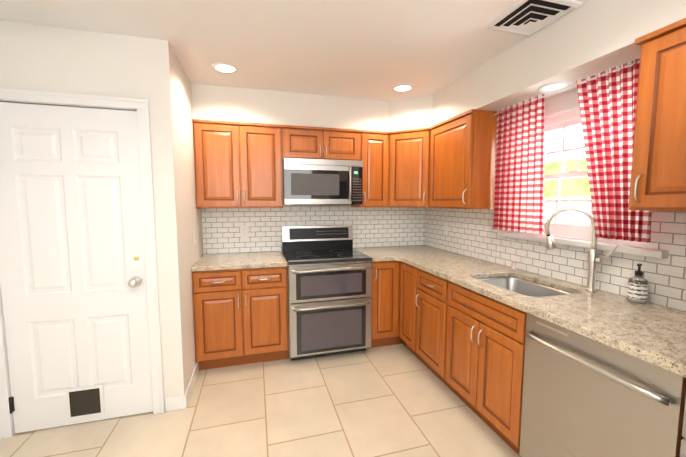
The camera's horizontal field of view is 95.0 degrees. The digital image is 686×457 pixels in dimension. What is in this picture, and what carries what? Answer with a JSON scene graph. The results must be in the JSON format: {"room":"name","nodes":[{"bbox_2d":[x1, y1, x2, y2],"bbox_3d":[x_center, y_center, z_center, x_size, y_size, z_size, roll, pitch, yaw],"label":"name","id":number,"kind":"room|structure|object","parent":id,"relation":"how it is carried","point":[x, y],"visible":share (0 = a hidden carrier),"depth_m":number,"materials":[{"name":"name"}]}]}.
{"room":"kitchen","nodes":[
{"label":"kitchen","id":0,"kind":"room"},
{"bbox_2d":[0,20,165,410],"bbox_3d":[-1.678,0.040,2.003,0.915,2.440,0.160,-1,5,-16],"label":"wall","id":1,"kind":"structure","parent":0,"point":[36,57],"depth_m":1.86,"materials":[{"name":"white paint"}]},
{"bbox_2d":[0,102,152,432],"bbox_3d":[-1.652,0.265,1.933,0.766,1.987,0.108,-1,5,-16],"label":"door","id":2,"kind":"structure","parent":1,"relation":"in","point":[73,283],"depth_m":1.95,"materials":[{"name":"white wood"}]},
{"bbox_2d":[0,88,164,439],"bbox_3d":[-1.665,0.232,1.964,0.911,2.065,0.195,-1,5,-16],"label":"door frame","id":3,"kind":"structure","parent":1,"relation":"attached to","point":[140,107],"depth_m":1.97,"materials":[{"name":"white wood"}]},
{"bbox_2d":[166,362,198,411],"bbox_3d":[-1.657,1.194,2.276,1.048,0.095,0.508,-1,5,-16],"label":"baseboard","id":4,"kind":"structure","parent":1,"relation":"attached to","point":[176,403],"depth_m":2.17,"materials":[{"name":"white"}]},
{"bbox_2d":[147,38,202,409],"bbox_3d":[-1.298,-0.008,2.564,0.120,2.440,1.040,-1,5,-16],"label":"wall","id":5,"kind":"structure","parent":0,"point":[178,213],"depth_m":2.12,"materials":[{"name":"white paint"}]},
{"bbox_2d":[193,229,195,243],"bbox_3d":[-1.255,0.069,2.656,0.008,0.118,0.072,-1,5,-16],"label":"light switch","id":6,"kind":"object","parent":5,"relation":"attached to","point":[194,240],"visible":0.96,"depth_m":2.64,"materials":[{"name":"white plastic"}]},
{"bbox_2d":[0,343,519,456],"bbox_3d":[-0.042,1.349,1.022,3.680,0.001,5.100,-1,5,-16],"label":"floor","id":7,"kind":"structure","parent":0,"point":[399,400],"depth_m":2.05,"materials":[{"name":"tile"}]},
{"bbox_2d":[192,266,288,369],"bbox_3d":[-0.927,0.744,2.945,0.760,0.876,0.628,-1,5,-16],"label":"base cabinet","id":8,"kind":"object","parent":7,"relation":"on","point":[241,315],"depth_m":2.64,"materials":[{"name":"brown wood"}]},
{"bbox_2d":[191,251,287,271],"bbox_3d":[-0.925,0.289,2.898,0.760,0.037,0.647,-1,5,-16],"label":"countertop","id":9,"kind":"structure","parent":8,"relation":"on","point":[245,260],"depth_m":2.72,"materials":[{"name":"stone"}]},
{"bbox_2d":[282,225,371,360],"bbox_3d":[-0.175,0.584,3.067,0.758,1.175,0.717,-1,5,-16],"label":"range","id":10,"kind":"object","parent":7,"relation":"on","point":[329,267],"visible":1,"depth_m":2.82,"materials":[{"name":"silver metal"}]},
{"bbox_2d":[369,261,399,347],"bbox_3d":[0.311,0.715,3.290,0.286,0.876,0.628,-1,5,-16],"label":"base cabinet","id":11,"kind":"object","parent":7,"relation":"on","point":[385,296],"depth_m":2.99,"materials":[{"name":"brown wood"}]},
{"bbox_2d":[353,247,398,261],"bbox_3d":[0.301,0.262,3.212,0.246,0.037,0.699,-1,5,-16],"label":"countertop","id":12,"kind":"structure","parent":11,"relation":"on","point":[376,254],"depth_m":3.08,"materials":[{"name":"stone"}]},
{"bbox_2d":[396,261,415,351],"bbox_3d":[0.882,0.743,2.961,0.629,0.876,0.351,-1,5,-16],"label":"base cabinet","id":13,"kind":"object","parent":7,"relation":"on","point":[407,272],"depth_m":2.90,"materials":[{"name":"brown wood"}]},
{"bbox_2d":[375,245,685,377],"bbox_3d":[1.015,0.334,2.368,0.673,0.037,2.715,-1,5,-16],"label":"countertop","id":14,"kind":"structure","parent":13,"relation":"on","point":[653,334],"depth_m":1.52,"materials":[{"name":"stone"}]},
{"bbox_2d":[510,261,515,269],"bbox_3d":[1.291,0.280,2.388,0.070,0.068,0.059,-1,5,-16],"label":"soap dispenser","id":15,"kind":"object","parent":14,"relation":"on","point":[513,266],"visible":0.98,"depth_m":2.39,"materials":[{"name":"silver metal"}]},
{"bbox_2d":[479,277,571,296],"bbox_3d":[1.138,0.472,2.022,0.460,0.175,0.600,-1,5,-16],"label":"sink","id":16,"kind":"object","parent":14,"relation":"in","point":[523,287],"visible":0.06,"depth_m":2.23,"materials":[{"name":"silver metal"}]},
{"bbox_2d":[545,207,618,291],"bbox_3d":[1.363,0.118,1.817,0.197,0.487,0.296,-1,5,-16],"label":"faucet","id":17,"kind":"object","parent":14,"relation":"on","point":[594,259],"visible":0.98,"depth_m":1.80,"materials":[{"name":"silver metal"}]},
{"bbox_2d":[627,264,648,303],"bbox_3d":[1.513,0.280,1.611,0.077,0.200,0.077,-1,5,-16],"label":"soap bottle","id":18,"kind":"object","parent":14,"relation":"on","point":[637,289],"visible":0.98,"depth_m":1.59,"materials":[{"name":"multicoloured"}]},
{"bbox_2d":[412,268,443,378],"bbox_3d":[0.988,0.775,2.583,0.629,0.876,0.437,-1,5,-16],"label":"base cabinet","id":19,"kind":"object","parent":7,"relation":"on","point":[428,288],"depth_m":2.52,"materials":[{"name":"brown wood"}]},
{"bbox_2d":[440,279,526,456],"bbox_3d":[1.140,0.822,2.042,0.629,0.876,0.690,-1,5,-16],"label":"base cabinet","id":20,"kind":"object","parent":7,"relation":"on","point":[466,346],"depth_m":1.89,"materials":[{"name":"brown wood"}]},
{"bbox_2d":[519,313,685,456],"bbox_3d":[1.283,0.878,1.409,0.678,0.872,0.603,-1,5,-16],"label":"dishwasher","id":21,"kind":"object","parent":7,"relation":"on","point":[583,396],"visible":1,"depth_m":1.28,"materials":[{"name":"grey metal"}]},
{"bbox_2d":[680,396,685,456],"bbox_3d":[1.454,0.492,0.591,0.750,1.780,0.910,-1,5,-16],"label":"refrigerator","id":22,"kind":"object","parent":7,"relation":"on","point":[683,449],"visible":1,"depth_m":0.95,"materials":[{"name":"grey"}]},
{"bbox_2d":[0,0,587,100],"bbox_3d":[-0.042,-1.082,0.813,3.680,0.001,5.100,-1,5,-16],"label":"ceiling","id":23,"kind":"structure","parent":0,"point":[371,49],"depth_m":1.92,"materials":[{"name":"white paint"}]},
{"bbox_2d":[211,63,237,73],"bbox_3d":[-0.896,-1.214,2.386,0.190,0.007,0.190,-1,5,-16],"label":"recessed light","id":24,"kind":"object","parent":23,"relation":"in","point":[225,68],"visible":1,"depth_m":2.38,"materials":[{"name":"white glass"}]},
{"bbox_2d":[392,84,413,91],"bbox_3d":[0.533,-1.250,2.804,0.190,0.007,0.190,-1,5,-16],"label":"recessed light","id":25,"kind":"object","parent":23,"relation":"in","point":[403,88],"visible":1,"depth_m":2.80,"materials":[{"name":"white glass"}]},
{"bbox_2d":[485,0,581,36],"bbox_3d":[1.020,-1.151,1.709,0.320,0.016,0.320,-1,5,-16],"label":"ceiling vent","id":26,"kind":"object","parent":23,"relation":"in","point":[529,18],"visible":1,"depth_m":1.70,"materials":[{"name":"white metal"}]},
{"bbox_2d":[218,204,411,253],"bbox_3d":[-0.204,-0.086,3.469,2.715,2.440,0.120,-1,5,-16],"label":"wall","id":27,"kind":"structure","parent":0,"point":[313,205],"depth_m":3.36,"materials":[{"name":"white paint"}]},
{"bbox_2d":[192,119,283,207],"bbox_3d":[-0.968,-0.579,2.980,0.760,0.762,0.323,-1,5,-16],"label":"upper cabinet","id":28,"kind":"object","parent":27,"relation":"attached to","point":[237,164],"depth_m":2.82,"materials":[{"name":"brown wood"}]},
{"bbox_2d":[202,206,425,253],"bbox_3d":[-0.208,-0.009,3.407,2.430,0.467,0.008,-1,5,-16],"label":"backsplash","id":29,"kind":"structure","parent":27,"relation":"attached to","point":[372,226],"depth_m":3.32,"materials":[{"name":"white tile"}]},
{"bbox_2d":[240,226,247,237],"bbox_3d":[-0.999,0.033,3.181,0.072,0.118,0.007,-1,5,-16],"label":"electrical outlet","id":30,"kind":"object","parent":29,"relation":"attached to","point":[244,231],"visible":1,"depth_m":3.18,"materials":[{"name":"white plastic"}]},
{"bbox_2d":[284,125,363,161],"bbox_3d":[-0.235,-0.824,3.164,0.762,0.305,0.323,-1,5,-16],"label":"upper cabinet","id":31,"kind":"object","parent":27,"relation":"attached to","point":[304,142],"depth_m":3.01,"materials":[{"name":"brown wood"}]},
{"bbox_2d":[283,158,362,204],"bbox_3d":[-0.218,-0.450,3.134,0.754,0.429,0.450,-1,5,-16],"label":"over-the-range microwave","id":32,"kind":"object","parent":31,"relation":"attached to","point":[320,182],"visible":1,"depth_m":2.96,"materials":[{"name":"grey metal"}]},
{"bbox_2d":[351,130,387,206],"bbox_3d":[0.281,-0.608,3.327,0.310,0.762,0.323,-1,5,-16],"label":"upper cabinet","id":33,"kind":"object","parent":27,"relation":"attached to","point":[375,164],"depth_m":3.18,"materials":[{"name":"brown wood"}]},
{"bbox_2d":[191,0,685,131],"bbox_3d":[0.456,-0.941,0.965,2.444,0.305,4.898,-1,5,-16],"label":"soffit","id":34,"kind":"structure","parent":0,"point":[588,38],"depth_m":2.19,"materials":[{"name":"white paint"}]},
{"bbox_2d":[538,81,572,92],"bbox_3d":[1.302,-0.868,1.933,0.180,0.007,0.180,-1,5,-16],"label":"recessed light","id":35,"kind":"object","parent":34,"relation":"in","point":[552,87],"visible":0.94,"depth_m":1.92,"materials":[{"name":"white glass"}]},
{"bbox_2d":[544,88,578,115],"bbox_3d":[1.706,0.091,1.404,0.150,2.440,4.900,-1,5,-16],"label":"wall","id":36,"kind":"structure","parent":0,"point":[561,102],"depth_m":2.05,"materials":[{"name":"white paint"}]},
{"bbox_2d":[388,127,427,207],"bbox_3d":[0.762,-0.607,3.314,0.609,0.762,0.608,-1,5,-16],"label":"upper cabinet","id":37,"kind":"object","parent":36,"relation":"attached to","point":[407,149],"depth_m":3.11,"materials":[{"name":"brown wood"}]},
{"bbox_2d":[428,109,496,208],"bbox_3d":[1.064,-0.560,2.767,0.323,0.762,0.610,-1,5,-16],"label":"upper cabinet","id":38,"kind":"object","parent":36,"relation":"attached to","point":[449,163],"depth_m":2.52,"materials":[{"name":"brown wood"}]},
{"bbox_2d":[422,208,685,311],"bbox_3d":[1.338,0.065,2.429,0.007,0.487,2.730,-1,5,-16],"label":"backsplash","id":39,"kind":"structure","parent":36,"relation":"attached to","point":[472,233],"depth_m":2.00,"materials":[{"name":"white tile"}]},
{"bbox_2d":[444,223,447,234],"bbox_3d":[1.084,0.004,3.306,0.008,0.118,0.072,-1,5,-16],"label":"light switch","id":40,"kind":"object","parent":39,"relation":"attached to","point":[446,228],"visible":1,"depth_m":3.30,"materials":[{"name":"white plastic"}]},
{"bbox_2d":[494,61,639,114],"bbox_3d":[1.328,-0.845,1.936,0.012,0.011,1.078,-1,5,-16],"label":"curtain rod","id":41,"kind":"object","parent":36,"relation":"attached to","point":[604,74],"visible":0.66,"depth_m":1.86,"materials":[{"name":"white metal"}]},
{"bbox_2d":[493,94,544,234],"bbox_3d":[1.252,-0.435,2.247,0.070,0.916,0.461,-1,5,-16],"label":"curtain","id":42,"kind":"object","parent":41,"relation":"hanging from","point":[519,189],"visible":1,"depth_m":2.22,"materials":[{"name":"red fabric"}]},
{"bbox_2d":[576,58,651,242],"bbox_3d":[1.412,-0.396,1.673,0.067,0.896,0.425,-1,5,-16],"label":"curtain","id":43,"kind":"object","parent":41,"relation":"hanging from","point":[607,104],"visible":0.71,"depth_m":1.64,"materials":[{"name":"red fabric"}]},
{"bbox_2d":[497,106,667,258],"bbox_3d":[1.494,-0.331,2.027,0.205,0.865,1.076,-1,5,-16],"label":"window","id":44,"kind":"structure","parent":36,"relation":"in","point":[564,120],"depth_m":2.05,"materials":[{"name":"white plastic"}]},
{"bbox_2d":[628,18,685,210],"bbox_3d":[1.493,-0.439,1.236,0.323,0.742,0.420,-1,5,-16],"label":"upper cabinet","id":45,"kind":"object","parent":36,"relation":"attached to","point":[658,171],"depth_m":1.29,"materials":[{"name":"brown wood"}]},
{"label":"outside","id":46,"kind":"structure","parent":0,"visible":0},
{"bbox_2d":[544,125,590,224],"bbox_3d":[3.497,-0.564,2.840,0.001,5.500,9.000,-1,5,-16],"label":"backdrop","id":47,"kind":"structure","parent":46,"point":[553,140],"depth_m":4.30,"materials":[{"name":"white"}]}
]}

